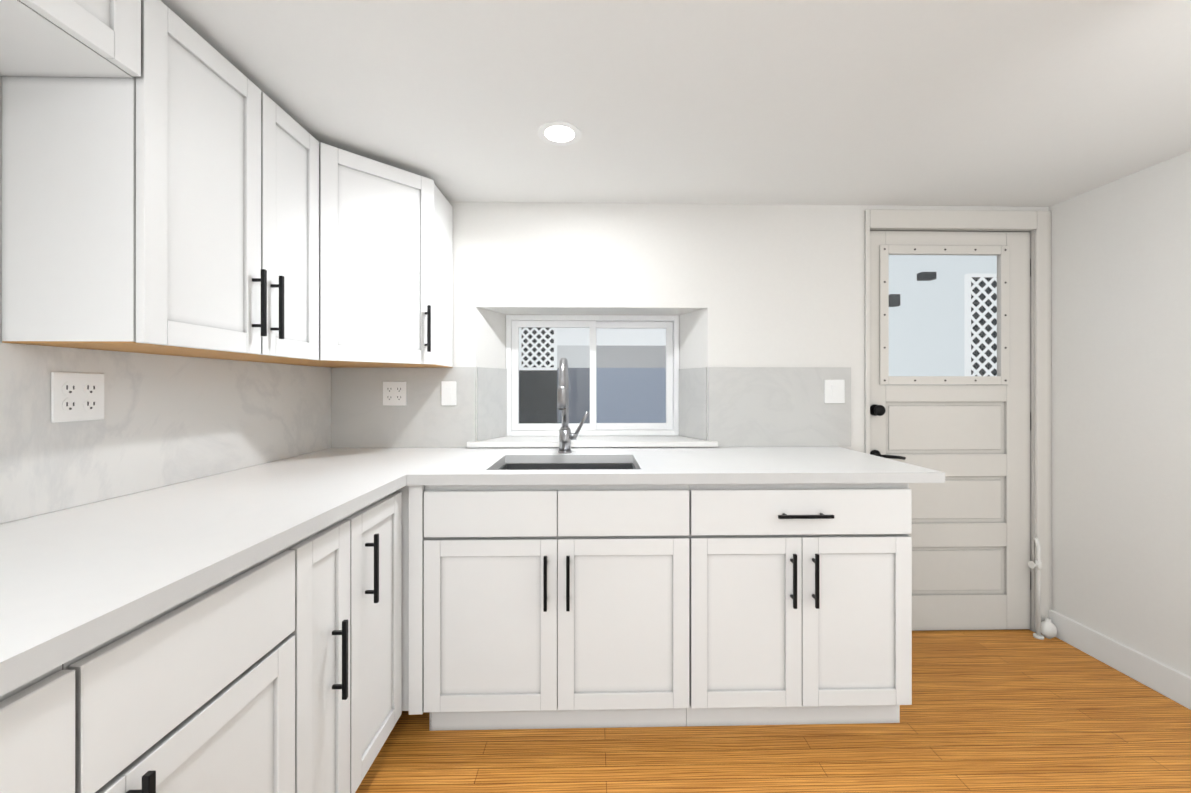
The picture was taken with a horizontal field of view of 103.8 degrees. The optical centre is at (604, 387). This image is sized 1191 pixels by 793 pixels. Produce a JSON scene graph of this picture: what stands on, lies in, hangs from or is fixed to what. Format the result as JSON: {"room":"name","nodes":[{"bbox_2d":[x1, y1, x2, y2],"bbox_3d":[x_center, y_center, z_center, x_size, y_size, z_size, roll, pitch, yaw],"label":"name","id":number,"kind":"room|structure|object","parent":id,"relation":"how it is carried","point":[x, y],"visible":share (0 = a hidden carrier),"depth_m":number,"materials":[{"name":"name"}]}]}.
{"room":"kitchen","nodes":[
{"label":"kitchen","id":0,"kind":"room"},
{"bbox_2d":[0,75,329,367],"bbox_3d":[-1.329,0.159,0.289,0.100,2.120,4.520,0,0,-1],"label":"wall","id":1,"kind":"structure","parent":0,"point":[1,224],"depth_m":1.00,"materials":[{"name":"paint"}]},
{"bbox_2d":[0,0,140,77],"bbox_3d":[-1.134,-0.768,0.619,0.295,0.205,0.768,0,0,-1],"label":"upper cabinet","id":2,"kind":"object","parent":1,"relation":"attached to","point":[71,38],"visible":1,"depth_m":0.93,"materials":[{"name":"white wood"}]},
{"bbox_2d":[2,0,266,354],"bbox_3d":[-1.129,-0.483,1.185,0.331,0.775,0.360,0,0,-1],"label":"upper cabinet","id":3,"kind":"object","parent":1,"relation":"attached to","point":[131,214],"visible":1,"depth_m":1.01,"materials":[{"name":"white wood"}]},
{"bbox_2d":[0,343,330,523],"bbox_3d":[-1.286,0.098,0.864,0.009,0.385,2.767,0,0,-1],"label":"backsplash","id":4,"kind":"structure","parent":1,"relation":"attached to","point":[167,420],"depth_m":1.31,"materials":[{"name":"stone"}]},
{"bbox_2d":[51,372,103,422],"bbox_3d":[-1.282,0.024,1.140,0.008,0.118,0.116,0,0,-1],"label":"electrical outlet plate","id":5,"kind":"object","parent":4,"relation":"attached to","point":[77,396],"visible":1,"depth_m":1.13,"materials":[{"name":"white plastic"}]},
{"bbox_2d":[159,92,318,359],"bbox_3d":[-1.136,-0.483,1.509,0.331,0.775,0.286,0,0,-1],"label":"upper cabinet","id":6,"kind":"object","parent":1,"relation":"attached to","point":[290,204],"visible":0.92,"depth_m":1.50,"materials":[{"name":"white wood"}]},
{"bbox_2d":[238,142,452,367],"bbox_3d":[-1.012,-0.482,1.952,0.599,0.775,0.595,0,0,-1],"label":"upper cabinet","id":7,"kind":"object","parent":1,"relation":"attached to","point":[385,265],"visible":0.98,"depth_m":1.81,"materials":[{"name":"white wood"}]},
{"bbox_2d":[161,0,1190,206],"bbox_3d":[0.490,-0.951,0.331,3.740,0.100,4.520,0,0,-1],"label":"ceiling","id":8,"kind":"structure","parent":0,"point":[1025,103],"depth_m":1.42,"materials":[{"name":"paint"}]},
{"bbox_2d":[538,121,581,145],"bbox_3d":[-0.160,-0.898,1.657,0.156,0.004,0.156,0,0,-1],"label":"recessed light","id":9,"kind":"object","parent":8,"relation":"in","point":[559,133],"visible":1,"depth_m":1.65,"materials":[{"name":"white plastic"}]},
{"bbox_2d":[449,202,1048,631],"bbox_3d":[0.443,0.161,2.440,3.540,2.120,0.300,0,0,-1],"label":"wall","id":10,"kind":"structure","parent":0,"point":[753,286],"depth_m":2.29,"materials":[{"name":"paint"}]},
{"bbox_2d":[331,367,850,447],"bbox_3d":[-0.051,0.097,2.272,2.524,0.389,0.009,0,0,-1],"label":"backsplash","id":11,"kind":"structure","parent":10,"relation":"attached to","point":[768,407],"depth_m":2.28,"materials":[{"name":"stone"}]},
{"bbox_2d":[383,382,406,405],"bbox_3d":[-1.008,0.030,2.241,0.112,0.115,0.008,0,0,-1],"label":"outlet","id":12,"kind":"object","parent":11,"relation":"attached to","point":[394,393],"visible":1,"depth_m":2.24,"materials":[{"name":"white plastic"}]},
{"bbox_2d":[441,381,455,405],"bbox_3d":[-0.750,0.030,2.246,0.072,0.116,0.009,0,0,-1],"label":"switch plate","id":13,"kind":"object","parent":11,"relation":"attached to","point":[448,393],"visible":1,"depth_m":2.24,"materials":[{"name":"white plastic"}]},
{"bbox_2d":[824,380,844,402],"bbox_3d":[1.126,0.021,2.288,0.100,0.116,0.009,0,0,-1],"label":"switch plate","id":14,"kind":"object","parent":11,"relation":"attached to","point":[834,391],"visible":1,"depth_m":2.29,"materials":[{"name":"white plastic"}]},
{"bbox_2d":[477,367,706,440],"bbox_3d":[-0.063,0.082,2.389,1.124,0.358,0.220,0,0,-1],"label":"backsplash","id":15,"kind":"structure","parent":10,"relation":"attached to","point":[491,403],"depth_m":2.38,"materials":[{"name":"stone"}]},
{"bbox_2d":[506,315,678,435],"bbox_3d":[-0.064,-0.063,2.541,0.932,0.649,0.066,0,0,-1],"label":"window","id":16,"kind":"structure","parent":10,"relation":"in","point":[669,324],"depth_m":2.52,"materials":[{"name":"plastic"}]},
{"bbox_2d":[467,436,717,447],"bbox_3d":[-0.059,0.275,2.381,1.205,0.025,0.286,0,0,-1],"label":"window sill","id":17,"kind":"structure","parent":10,"relation":"attached to","point":[598,441],"depth_m":2.25,"materials":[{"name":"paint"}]},
{"bbox_2d":[870,231,1030,630],"bbox_3d":[1.723,0.218,2.323,0.832,1.994,0.102,0,0,-1],"label":"door","id":18,"kind":"structure","parent":10,"relation":"in","point":[969,436],"depth_m":2.34,"materials":[{"name":"paint"}]},
{"bbox_2d":[865,209,1051,633],"bbox_3d":[1.748,0.173,2.361,0.932,2.095,0.116,0,0,-1],"label":"door frame","id":19,"kind":"structure","parent":10,"relation":"attached to","point":[1039,222],"depth_m":2.31,"materials":[{"name":"paint"}]},
{"bbox_2d":[355,629,1190,792],"bbox_3d":[0.490,1.269,0.329,3.740,0.100,4.520,0,0,-1],"label":"floor","id":20,"kind":"structure","parent":0,"point":[1009,711],"depth_m":1.59,"materials":[{"name":"brown wood"}]},
{"bbox_2d":[0,665,74,792],"bbox_3d":[-0.949,0.773,0.356,0.649,0.891,0.458,0,0,-1],"label":"base cabinet","id":21,"kind":"object","parent":20,"relation":"on","point":[37,734],"visible":0.92,"depth_m":0.55,"materials":[{"name":"white wood"}]},
{"bbox_2d":[62,548,294,792],"bbox_3d":[-0.959,0.774,0.801,0.649,0.891,0.430,0,0,-1],"label":"base cabinet","id":22,"kind":"object","parent":20,"relation":"on","point":[195,694],"visible":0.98,"depth_m":0.78,"materials":[{"name":"white wood"}]},
{"bbox_2d":[287,519,349,792],"bbox_3d":[-0.967,0.774,1.132,0.649,0.891,0.228,0,0,-1],"label":"base cabinet","id":23,"kind":"object","parent":20,"relation":"on","point":[321,632],"visible":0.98,"depth_m":1.14,"materials":[{"name":"white wood"}]},
{"bbox_2d":[343,491,401,792],"bbox_3d":[-0.973,0.774,1.414,0.649,0.891,0.332,0,0,-1],"label":"base cabinet","id":24,"kind":"object","parent":20,"relation":"on","point":[375,620],"visible":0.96,"depth_m":1.39,"materials":[{"name":"white wood"}]},
{"bbox_2d":[396,485,431,730],"bbox_3d":[-0.966,0.775,1.917,0.690,0.891,0.669,0,0,-1],"label":"base cabinet","id":25,"kind":"object","parent":20,"relation":"on","point":[413,538],"visible":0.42,"depth_m":1.59,"materials":[{"name":"white wood"}]},
{"bbox_2d":[0,448,451,696],"bbox_3d":[-0.968,0.309,0.871,0.642,0.036,2.767,0,0,-1],"label":"countertop","id":26,"kind":"structure","parent":25,"relation":"on","point":[76,581],"depth_m":0.89,"materials":[{"name":"stone"}]},
{"bbox_2d":[424,484,688,730],"bbox_3d":[-0.170,0.775,1.916,0.914,0.891,0.704,0,0,-1],"label":"base cabinet","id":27,"kind":"object","parent":20,"relation":"on","point":[534,618],"visible":1,"depth_m":1.60,"materials":[{"name":"white wood"}]},
{"bbox_2d":[404,447,944,484],"bbox_3d":[0.253,0.310,1.931,1.812,0.036,0.702,0,0,-1],"label":"countertop","id":28,"kind":"structure","parent":27,"relation":"on","point":[653,465],"depth_m":1.70,"materials":[{"name":"stone"}]},
{"bbox_2d":[498,463,635,530],"bbox_3d":[-0.149,0.472,1.836,0.578,0.286,0.388,0,0,-1],"label":"sink basin","id":29,"kind":"object","parent":28,"relation":"in","point":[542,466],"visible":0.06,"depth_m":2.01,"materials":[{"name":"metal"}]},
{"bbox_2d":[557,358,588,452],"bbox_3d":[-0.138,0.083,2.004,0.135,0.420,0.234,0,0,-1],"label":"faucet","id":30,"kind":"object","parent":28,"relation":"on","point":[566,436],"visible":1,"depth_m":2.07,"materials":[{"name":"metal"}]},
{"bbox_2d":[686,483,911,725],"bbox_3d":[0.677,0.775,1.935,0.778,0.891,0.704,0,0,-1],"label":"base cabinet","id":31,"kind":"object","parent":20,"relation":"on","point":[800,603],"visible":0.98,"depth_m":1.62,"materials":[{"name":"white wood"}]},
{"bbox_2d":[1028,537,1056,639],"bbox_3d":[2.135,0.979,2.277,0.117,0.482,0.064,0,0,-1],"label":"pipe","id":32,"kind":"object","parent":20,"relation":"on","point":[1046,628],"visible":1,"depth_m":2.27,"materials":[{"name":"paint"}]},
{"bbox_2d":[1049,151,1190,676],"bbox_3d":[2.312,0.159,0.271,0.100,2.120,4.320,0,0,-1],"label":"wall","id":33,"kind":"structure","parent":0,"point":[1121,382],"depth_m":1.99,"materials":[{"name":"paint"}]},
{"bbox_2d":[1049,609,1190,709],"bbox_3d":[2.252,1.159,0.269,0.019,0.120,4.118,0,0,-1],"label":"baseboard","id":34,"kind":"structure","parent":33,"relation":"attached to","point":[1163,679],"depth_m":1.95,"materials":[{"name":"paint"}]},
{"label":"outside","id":35,"kind":"structure","parent":0,"visible":0},
{"bbox_3d":[1.211,1.271,3.396,7.500,0.100,1.580,0,0,-1],"label":"ground","id":36,"kind":"structure","parent":35,"visible":0},
{"bbox_2d":[519,328,556,422],"bbox_3d":[-0.454,0.369,3.164,0.260,1.705,0.030,0,0,-1],"label":"lattice fence","id":37,"kind":"object","parent":36,"relation":"on","point":[550,411],"depth_m":3.15,"materials":[{"name":"white wood"}]},
{"bbox_2d":[889,272,996,375],"bbox_3d":[2.341,0.201,3.203,0.630,2.040,0.340,0,0,-1],"label":"lattice","id":38,"kind":"object","parent":36,"relation":"on","point":[982,293],"depth_m":3.05,"materials":[{"name":"white wood"}]},
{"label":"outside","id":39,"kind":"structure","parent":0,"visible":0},
{"bbox_2d":[557,328,665,422],"bbox_3d":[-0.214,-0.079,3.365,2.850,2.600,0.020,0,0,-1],"label":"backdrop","id":40,"kind":"structure","parent":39,"point":[627,362],"depth_m":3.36,"materials":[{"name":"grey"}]},
{"bbox_2d":[889,255,996,375],"bbox_3d":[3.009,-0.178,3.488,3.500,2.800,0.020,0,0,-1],"label":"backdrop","id":41,"kind":"structure","parent":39,"point":[899,283],"depth_m":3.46,"materials":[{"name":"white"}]}
]}

